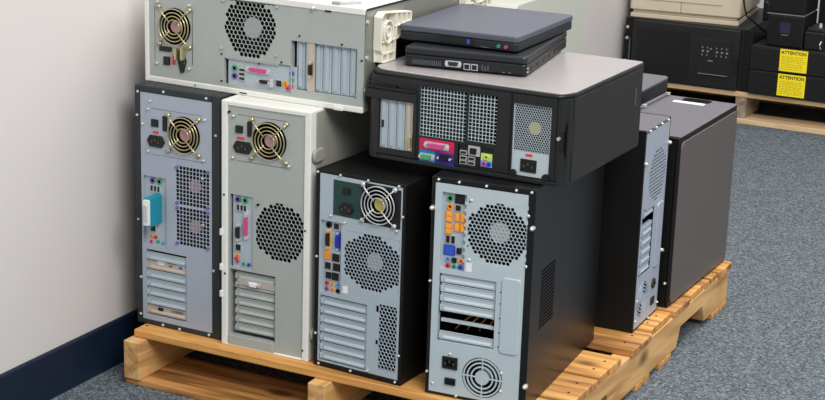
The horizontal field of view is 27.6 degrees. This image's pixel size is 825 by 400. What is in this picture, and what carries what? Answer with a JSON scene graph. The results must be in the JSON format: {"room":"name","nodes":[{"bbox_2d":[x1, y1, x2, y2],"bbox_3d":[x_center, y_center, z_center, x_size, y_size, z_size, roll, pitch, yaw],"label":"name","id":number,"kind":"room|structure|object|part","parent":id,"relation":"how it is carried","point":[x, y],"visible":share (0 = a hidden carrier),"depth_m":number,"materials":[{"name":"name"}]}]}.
{"room":"computer storage room","nodes":[
{"label":"computer storage room","id":0,"kind":"room"},
{"bbox_2d":[0,0,632,373],"bbox_3d":[-0.523,-1.040,2.906,0.100,2.750,8.200,10,18,26],"label":"wall","id":1,"kind":"structure","parent":0,"point":[70,70],"depth_m":2.97,"materials":[{"name":"white paint"}]},
{"bbox_2d":[0,308,145,399],"bbox_3d":[-0.540,0.259,3.205,0.007,0.090,8.100,10,18,26],"label":"baseboard","id":2,"kind":"structure","parent":1,"relation":"attached to","point":[54,372],"depth_m":3.05,"materials":[{"name":"blue paint"}]},
{"bbox_2d":[51,90,824,399],"bbox_3d":[2.172,0.774,1.960,6.060,0.050,8.200,10,18,26],"label":"floor","id":3,"kind":"structure","parent":0,"point":[767,342],"depth_m":3.62,"materials":[{"name":"carpet"}]},
{"bbox_2d":[124,261,731,399],"bbox_3d":[0.076,0.234,3.340,0.835,0.100,1.026,10,18,26],"label":"wooden pallet","id":4,"kind":"object","parent":3,"relation":"on","point":[614,363],"visible":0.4,"depth_m":3.07,"materials":[{"name":"brown wood"}]},
{"bbox_2d":[135,80,236,339],"bbox_3d":[-0.338,-0.018,3.176,0.184,0.450,0.438,10,18,26],"label":"computer tower","id":5,"kind":"object","parent":4,"relation":"on","point":[178,128],"visible":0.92,"depth_m":3.02,"materials":[{"name":"grey metal"}]},
{"bbox_2d":[151,119,158,127],"bbox_3d":[-0.460,-0.137,2.997,0.015,0.014,0.003,10,18,26],"label":"switch","id":6,"kind":"object","parent":5,"relation":"attached to","point":[154,122],"depth_m":3.00,"materials":[{"name":"black plastic"}]},
{"bbox_2d":[147,135,164,147],"bbox_3d":[-0.459,-0.105,3.005,0.038,0.021,0.004,10,18,26],"label":"power socket","id":7,"kind":"object","parent":5,"relation":"attached to","point":[159,139],"depth_m":3.00,"materials":[{"name":"black plastic"}]},
{"bbox_3d":[-0.464,0.020,3.050,0.050,0.132,0.001,10,18,26],"label":"port panel","id":8,"kind":"part","parent":5,"relation":"part of","materials":[{"name":"metal"}]},
{"bbox_2d":[162,116,166,131],"bbox_3d":[-0.440,-0.136,2.987,0.009,0.028,0.003,10,18,26],"label":"switch","id":9,"kind":"object","parent":5,"relation":"attached to","point":[164,119],"depth_m":2.99,"materials":[{"name":"black plastic"}]},
{"bbox_3d":[-0.424,0.024,3.023,0.153,0.428,0.001,10,18,26],"label":"panel","id":10,"kind":"part","parent":5,"relation":"part of","materials":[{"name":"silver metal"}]},
{"bbox_2d":[220,94,369,361],"bbox_3d":[-0.161,0.007,3.111,0.188,0.450,0.437,9,18,25],"label":"computer tower","id":11,"kind":"object","parent":4,"relation":"on","point":[273,151],"visible":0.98,"depth_m":2.93,"materials":[{"name":"beige metal"}]},
{"bbox_3d":[-0.307,0.056,2.960,0.011,0.032,0.002,9,18,25],"label":"port plate","id":12,"kind":"part","parent":11,"relation":"part of","materials":[{"name":"metal"}]},
{"bbox_2d":[235,125,242,133],"bbox_3d":[-0.299,-0.122,2.902,0.014,0.013,0.004,9,18,25],"label":"switch","id":13,"kind":"object","parent":11,"relation":"attached to","point":[238,129],"depth_m":2.90,"materials":[{"name":"black plastic"}]},
{"bbox_2d":[233,141,251,154],"bbox_3d":[-0.294,-0.091,2.908,0.038,0.021,0.004,9,18,25],"label":"power socket","id":14,"kind":"object","parent":11,"relation":"attached to","point":[239,147],"depth_m":2.91,"materials":[{"name":"black plastic"}]},
{"bbox_3d":[-0.297,0.056,2.956,0.043,0.134,0.001,9,18,25],"label":"port panel","id":15,"kind":"part","parent":11,"relation":"part of","materials":[{"name":"metal"}]},
{"bbox_3d":[-0.291,0.045,2.949,0.010,0.052,0.002,9,18,25],"label":"port plate","id":16,"kind":"part","parent":11,"relation":"part of","materials":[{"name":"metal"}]},
{"bbox_2d":[247,121,251,136],"bbox_3d":[-0.280,-0.122,2.893,0.008,0.027,0.004,9,18,25],"label":"switch","id":17,"kind":"object","parent":11,"relation":"attached to","point":[249,124],"depth_m":2.89,"materials":[{"name":"black plastic"}]},
{"bbox_3d":[-0.254,0.058,2.931,0.157,0.437,0.002,9,18,25],"label":"panel","id":18,"kind":"part","parent":11,"relation":"part of","materials":[{"name":"grey metal"}]},
{"bbox_2d":[144,0,490,112],"bbox_3d":[-0.162,-0.321,3.102,0.471,0.184,0.492,10,18,27],"label":"computer tower","id":19,"kind":"object","parent":11,"relation":"on","point":[319,53],"visible":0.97,"depth_m":2.90,"materials":[{"name":"beige metal"}]},
{"bbox_2d":[159,46,171,51],"bbox_3d":[-0.440,-0.269,2.996,0.026,0.008,0.004,10,18,27],"label":"switch","id":20,"kind":"object","parent":19,"relation":"attached to","point":[161,48],"depth_m":2.99,"materials":[{"name":"black plastic"}]},
{"bbox_2d":[163,56,169,64],"bbox_3d":[-0.439,-0.248,3.001,0.013,0.015,0.004,10,18,27],"label":"switch","id":21,"kind":"object","parent":19,"relation":"attached to","point":[166,60],"depth_m":3.00,"materials":[{"name":"black plastic"}]},
{"bbox_2d":[178,53,186,72],"bbox_3d":[-0.409,-0.246,2.985,0.018,0.040,0.004,10,18,27],"label":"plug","id":22,"kind":"object","parent":19,"relation":"attached to","point":[182,57],"depth_m":2.98,"materials":[{"name":"black plastic"}]},
{"label":"panel","id":23,"kind":"part","parent":19,"relation":"part of","materials":[{"name":"grey metal"}]},
{"bbox_3d":[-0.268,-0.225,2.918,0.052,0.010,0.003,10,18,27],"label":"port plate","id":24,"kind":"part","parent":19,"relation":"part of","materials":[{"name":"pink plastic"}]},
{"bbox_3d":[-0.260,-0.216,2.918,0.141,0.046,0.002,10,18,27],"label":"port panel","id":25,"kind":"part","parent":19,"relation":"part of","materials":[{"name":"silver metal"}]},
{"bbox_3d":[0.026,-0.281,2.996,0.002,0.173,0.443,10,18,27],"label":"panel","id":26,"kind":"part","parent":19,"relation":"part of","materials":[{"name":"beige plastic"}]},
{"bbox_3d":[-0.085,0.021,3.069,0.002,0.442,0.378,9,18,25],"label":"panel","id":27,"kind":"part","parent":11,"relation":"part of","materials":[{"name":"grey metal"}]},
{"bbox_2d":[313,150,442,385],"bbox_3d":[-0.006,0.095,2.991,0.178,0.355,0.351,11,18,29],"label":"computer tower","id":28,"kind":"object","parent":4,"relation":"on","point":[372,237],"visible":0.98,"depth_m":2.85,"materials":[{"name":"black metal"}]},
{"bbox_3d":[-0.143,0.067,2.873,0.010,0.036,0.003,11,18,29],"label":"port plate","id":29,"kind":"part","parent":28,"relation":"part of","materials":[{"name":"orange plastic"}]},
{"bbox_3d":[-0.137,0.097,2.878,0.042,0.129,0.001,11,18,29],"label":"port panel","id":30,"kind":"part","parent":28,"relation":"part of","materials":[{"name":"grey metal"}]},
{"bbox_3d":[-0.126,0.070,2.863,0.010,0.034,0.003,11,18,29],"label":"port plate","id":31,"kind":"part","parent":28,"relation":"part of","materials":[{"name":"blue plastic"}]},
{"bbox_2d":[338,203,353,214],"bbox_3d":[-0.112,0.015,2.831,0.030,0.019,0.004,11,18,29],"label":"power socket","id":32,"kind":"object","parent":28,"relation":"attached to","point":[343,208],"depth_m":2.83,"materials":[{"name":"black plastic"}]},
{"bbox_2d":[343,187,350,194],"bbox_3d":[-0.111,-0.015,2.823,0.014,0.011,0.004,11,18,29],"label":"switch","id":33,"kind":"object","parent":28,"relation":"attached to","point":[346,190],"depth_m":2.82,"materials":[{"name":"black plastic"}]},
{"label":"panel","id":34,"kind":"part","parent":28,"relation":"part of","materials":[{"name":"grey metal"}]},
{"bbox_3d":[-0.052,0.010,2.796,0.076,0.070,0.001,11,18,29],"label":"fan plate","id":35,"kind":"part","parent":28,"relation":"part of","materials":[{"name":"silver metal"}]},
{"bbox_2d":[425,165,604,399],"bbox_3d":[0.185,0.109,2.921,0.184,0.379,0.402,8,17,22],"label":"computer tower","id":36,"kind":"object","parent":4,"relation":"on","point":[513,266],"visible":0.99,"depth_m":2.77,"materials":[{"name":"black metal"}]},
{"bbox_2d":[444,377,455,385],"bbox_3d":[0.063,0.303,2.810,0.019,0.012,0.004,8,17,22],"label":"switch","id":37,"kind":"object","parent":36,"relation":"attached to","point":[448,381],"depth_m":2.81,"materials":[{"name":"black plastic"}]},
{"bbox_2d":[442,356,457,369],"bbox_3d":[0.062,0.272,2.802,0.027,0.021,0.004,8,17,22],"label":"power socket","id":38,"kind":"object","parent":36,"relation":"attached to","point":[448,362],"depth_m":2.80,"materials":[{"name":"black plastic"}]},
{"bbox_3d":[0.069,0.050,2.747,0.043,0.130,0.001,8,17,22],"label":"port panel","id":39,"kind":"part","parent":36,"relation":"part of","materials":[{"name":"metal"}]},
{"bbox_3d":[0.107,0.156,2.752,0.162,0.363,0.002,8,17,22],"label":"panel","id":40,"kind":"part","parent":36,"relation":"part of","materials":[{"name":"silver metal"}]},
{"bbox_2d":[461,357,502,398],"bbox_3d":[0.115,0.295,2.786,0.073,0.073,0.002,8,17,22],"label":"fan grille","id":41,"kind":"object","parent":36,"relation":"attached to","point":[481,377],"depth_m":2.78,"materials":[{"name":"grey metal"}]},
{"bbox_2d":[365,51,643,186],"bbox_3d":[0.160,-0.158,2.880,0.367,0.152,0.343,10,18,26],"label":"desktop computer","id":42,"kind":"object","parent":36,"relation":"on","point":[556,124],"visible":1,"depth_m":2.77,"materials":[{"name":"black metal"}]},
{"bbox_3d":[-0.036,-0.129,2.803,0.098,0.108,0.010,10,18,26],"label":"slot frame","id":43,"kind":"part","parent":42,"relation":"part of","materials":[{"name":"grey plastic"}]},
{"bbox_3d":[0.024,-0.072,2.783,0.028,0.011,0.002,10,18,26],"label":"port plate","id":44,"kind":"part","parent":42,"relation":"part of","materials":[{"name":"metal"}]},
{"bbox_3d":[0.040,-0.089,2.770,0.046,0.011,0.002,10,18,26],"label":"port plate","id":45,"kind":"part","parent":42,"relation":"part of","materials":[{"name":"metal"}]},
{"bbox_2d":[420,86,466,141],"bbox_3d":[0.051,-0.141,2.754,0.085,0.083,0.001,10,18,26],"label":"vent","id":46,"kind":"object","parent":42,"relation":"attached to","point":[427,90],"depth_m":2.75,"materials":[{"name":"metal"}]},
{"bbox_3d":[0.053,-0.069,2.768,0.026,0.010,0.003,10,18,26],"label":"port plate","id":47,"kind":"part","parent":42,"relation":"part of","materials":[{"name":"blue plastic"}]},
{"label":"panel","id":48,"kind":"part","parent":42,"relation":"part of","materials":[{"name":"black metal"}]},
{"bbox_3d":[0.104,-0.072,2.745,0.064,0.035,0.002,10,18,26],"label":"port panel","id":49,"kind":"part","parent":42,"relation":"part of","materials":[{"name":"black metal"}]},
{"bbox_2d":[468,93,497,144],"bbox_3d":[0.114,-0.132,2.721,0.051,0.080,0.001,10,18,26],"label":"vent","id":50,"kind":"object","parent":42,"relation":"attached to","point":[491,99],"depth_m":2.72,"materials":[{"name":"silver metal"}]},
{"bbox_2d":[405,31,566,75],"bbox_3d":[0.133,-0.263,2.908,0.216,0.034,0.288,7,17,17],"label":"laptop","id":51,"kind":"object","parent":42,"relation":"on","point":[523,62],"visible":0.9,"depth_m":2.79,"materials":[{"name":"black plastic"}]},
{"bbox_3d":[0.068,-0.226,2.787,0.028,0.010,0.003,7,17,17],"label":"port plate","id":52,"kind":"part","parent":51,"relation":"part of","materials":[{"name":"silver metal"}]},
{"bbox_2d":[400,4,572,51],"bbox_3d":[0.131,-0.301,2.925,0.218,0.028,0.269,9,17,24],"label":"laptop","id":53,"kind":"object","parent":51,"relation":"on","point":[470,25],"visible":1,"depth_m":2.86,"materials":[{"name":"plastic"}]},
{"bbox_2d":[520,158,536,173],"bbox_3d":[0.186,-0.055,2.702,0.028,0.021,0.004,10,18,26],"label":"power socket","id":54,"kind":"object","parent":42,"relation":"attached to","point":[527,165],"depth_m":2.70,"materials":[{"name":"black plastic"}]},
{"bbox_3d":[0.328,-0.129,2.814,0.002,0.138,0.308,10,18,26],"label":"panel","id":55,"kind":"part","parent":42,"relation":"part of","materials":[{"name":"black metal"}]},
{"bbox_2d":[539,259,555,328],"bbox_3d":[0.224,0.156,2.796,0.001,0.103,0.071,8,17,22],"label":"vent","id":56,"kind":"object","parent":36,"relation":"attached to","point":[545,268],"depth_m":2.79,"materials":[{"name":"black metal"}]},
{"bbox_2d":[594,112,671,332],"bbox_3d":[0.259,0.015,3.243,0.437,0.388,0.148,9,17,24],"label":"computer tower","id":57,"kind":"object","parent":4,"relation":"on","point":[634,186],"visible":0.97,"depth_m":3.13,"materials":[{"name":"black metal"}]},
{"bbox_2d":[636,281,647,315],"bbox_3d":[0.433,0.186,3.170,0.002,0.070,0.070,9,17,24],"label":"fan grille","id":58,"kind":"object","parent":57,"relation":"attached to","point":[641,290],"depth_m":3.17,"materials":[{"name":"silver metal"}]},
{"bbox_3d":[0.449,0.047,3.156,0.002,0.375,0.137,9,18,24],"label":"panel","id":59,"kind":"part","parent":57,"relation":"part of","materials":[{"name":"grey metal"}]},
{"bbox_2d":[650,295,654,304],"bbox_3d":[0.460,0.193,3.230,0.004,0.015,0.018,9,18,24],"label":"switch","id":60,"kind":"object","parent":57,"relation":"attached to","point":[652,298],"depth_m":3.22,"materials":[{"name":"black plastic"}]},
{"bbox_2d":[651,278,655,287],"bbox_3d":[0.461,0.159,3.220,0.004,0.019,0.022,9,17,24],"label":"power socket","id":61,"kind":"object","parent":57,"relation":"attached to","point":[653,280],"depth_m":3.21,"materials":[{"name":"black plastic"}]},
{"bbox_3d":[0.262,-0.169,3.192,0.430,0.008,0.137,9,17,24],"label":"panel","id":62,"kind":"part","parent":57,"relation":"part of","materials":[{"name":"grey metal"}]},
{"bbox_2d":[641,73,667,104],"bbox_3d":[0.379,-0.057,3.551,0.166,0.365,0.430,10,18,26],"label":"computer tower","id":63,"kind":"object","parent":4,"relation":"on","point":[653,86],"visible":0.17,"depth_m":3.59,"materials":[{"name":"grey plastic"}]},
{"bbox_2d":[640,92,736,307],"bbox_3d":[0.517,-0.009,3.423,0.161,0.351,0.364,10,18,26],"label":"computer tower","id":64,"kind":"object","parent":4,"relation":"on","point":[702,132],"visible":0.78,"depth_m":3.36,"materials":[{"name":"black metal"}]},
{"bbox_3d":[0.459,-0.185,3.413,0.008,0.005,0.348,10,18,26],"label":"rail","id":65,"kind":"part","parent":64,"relation":"part of","materials":[{"name":"grey metal"}]},
{"bbox_3d":[0.433,0.035,3.275,0.146,0.330,0.002,10,18,26],"label":"panel","id":66,"kind":"part","parent":64,"relation":"part of","materials":[{"name":"metal"}]},
{"bbox_3d":[0.589,0.008,3.394,0.003,0.326,0.347,10,18,26],"label":"panel","id":67,"kind":"part","parent":64,"relation":"part of","materials":[{"name":"black metal"}]},
{"bbox_2d":[491,0,586,53],"bbox_3d":[0.285,-0.306,4.505,0.160,0.513,0.532,10,18,26],"label":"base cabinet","id":68,"kind":"object","parent":3,"relation":"on","point":[575,38],"visible":0.02,"depth_m":4.54,"materials":[{"name":"white laminate"}]},
{"bbox_2d":[667,82,824,134],"bbox_3d":[1.245,-0.374,5.607,0.885,0.099,0.790,10,18,26],"label":"wooden pallet","id":69,"kind":"object","parent":3,"relation":"on","point":[747,103],"visible":0.12,"depth_m":5.29,"materials":[{"name":"brown wood"}]},
{"bbox_2d":[624,8,767,91],"bbox_3d":[0.969,-0.512,5.520,0.420,0.197,0.468,10,18,26],"label":"computer case","id":70,"kind":"object","parent":69,"relation":"on","point":[689,53],"visible":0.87,"depth_m":5.32,"materials":[{"name":"black plastic"}]},
{"bbox_2d":[630,0,759,25],"bbox_3d":[0.929,-0.703,5.475,0.356,0.192,0.363,8,17,20],"label":"printer","id":71,"kind":"object","parent":70,"relation":"on","point":[721,12],"visible":1,"depth_m":5.33,"materials":[{"name":"beige plastic"}]},
{"bbox_2d":[659,0,723,5],"bbox_3d":[0.856,-0.645,5.322,0.260,0.040,0.005,8,17,20],"label":"paper tray","id":72,"kind":"object","parent":71,"relation":"on","point":[661,2],"depth_m":5.32,"materials":[{"name":"beige plastic"}]},
{"bbox_3d":[0.948,-0.447,5.281,0.106,0.114,0.005,10,18,26],"label":"display panel","id":73,"kind":"part","parent":70,"relation":"part of","materials":[{"name":"black plastic"}]},
{"bbox_2d":[762,0,768,19],"bbox_3d":[1.208,-0.676,5.465,0.075,0.160,0.208,10,18,26],"label":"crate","id":74,"kind":"object","parent":70,"relation":"on","point":[766,2],"visible":0.27,"depth_m":5.41,"materials":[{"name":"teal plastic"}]},
{"bbox_2d":[748,69,824,102],"bbox_3d":[1.334,-0.385,5.333,0.430,0.076,0.414,10,18,26],"label":"battery pack","id":75,"kind":"object","parent":69,"relation":"on","point":[761,82],"visible":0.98,"depth_m":5.20,"materials":[{"name":"black plastic"}]},
{"bbox_2d":[750,37,824,77],"bbox_3d":[1.337,-0.459,5.312,0.430,0.076,0.414,10,18,26],"label":"battery pack","id":76,"kind":"object","parent":75,"relation":"on","point":[765,57],"visible":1,"depth_m":5.18,"materials":[{"name":"black plastic"}]},
{"bbox_2d":[743,0,766,33],"bbox_3d":[1.089,-0.615,5.242,0.194,0.239,0.031,-13,22,-43],"label":"cable","id":77,"kind":"object","parent":76,"relation":"on","point":[749,18],"visible":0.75,"depth_m":5.20,"materials":[{"name":"black plastic"}]},
{"bbox_2d":[766,10,817,48],"bbox_3d":[1.184,-0.538,5.245,0.113,0.100,0.164,10,18,26],"label":"speaker","id":78,"kind":"object","parent":76,"relation":"on","point":[788,31],"visible":0.89,"depth_m":5.18},
{"bbox_2d":[767,0,817,16],"bbox_3d":[1.186,-0.668,5.209,0.116,0.170,0.163,10,18,26],"label":"speaker","id":79,"kind":"object","parent":78,"relation":"on","point":[801,8],"visible":1,"depth_m":5.16},
{"bbox_3d":[1.174,-0.583,5.215,0.116,0.003,0.122,10,18,26],"label":"plate","id":80,"kind":"part","parent":79,"relation":"part of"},
{"bbox_2d":[781,56,805,70],"bbox_3d":[1.171,-0.419,5.170,0.075,0.040,0.001,10,18,26],"label":"print","id":81,"kind":"object","parent":76,"relation":"attached to","point":[788,63],"depth_m":5.17,"materials":[{"name":"yellow paper"}]},
{"bbox_2d":[804,23,824,50],"bbox_3d":[1.260,-0.512,5.203,0.060,0.078,0.148,10,18,26],"label":"box","id":82,"kind":"object","parent":76,"relation":"on","point":[814,39],"visible":1,"depth_m":5.15,"materials":[{"name":"black plastic"}]},
{"bbox_2d":[818,0,824,23],"bbox_3d":[1.398,-0.624,5.317,0.170,0.240,0.224,10,18,26],"label":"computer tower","id":83,"kind":"object","parent":76,"relation":"on","point":[821,18],"visible":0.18,"depth_m":5.26,"materials":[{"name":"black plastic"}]},
{"bbox_3d":[1.348,-0.599,5.223,0.150,0.200,0.005,10,18,26],"label":"plate","id":84,"kind":"part","parent":83,"relation":"part of","materials":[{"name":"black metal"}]},
{"bbox_2d":[779,81,801,95],"bbox_3d":[1.168,-0.345,5.192,0.072,0.040,0.001,10,18,26],"label":"print","id":85,"kind":"object","parent":75,"relation":"attached to","point":[786,88],"depth_m":5.19,"materials":[{"name":"yellow paper"}]},
{"bbox_2d":[757,0,819,22],"bbox_3d":[4.064,-1.505,5.057,6.060,2.750,0.100,10,18,26],"label":"wall","id":86,"kind":"structure","parent":0,"point":[761,4],"depth_m":6.62,"materials":[{"name":"white paint"}]}
]}

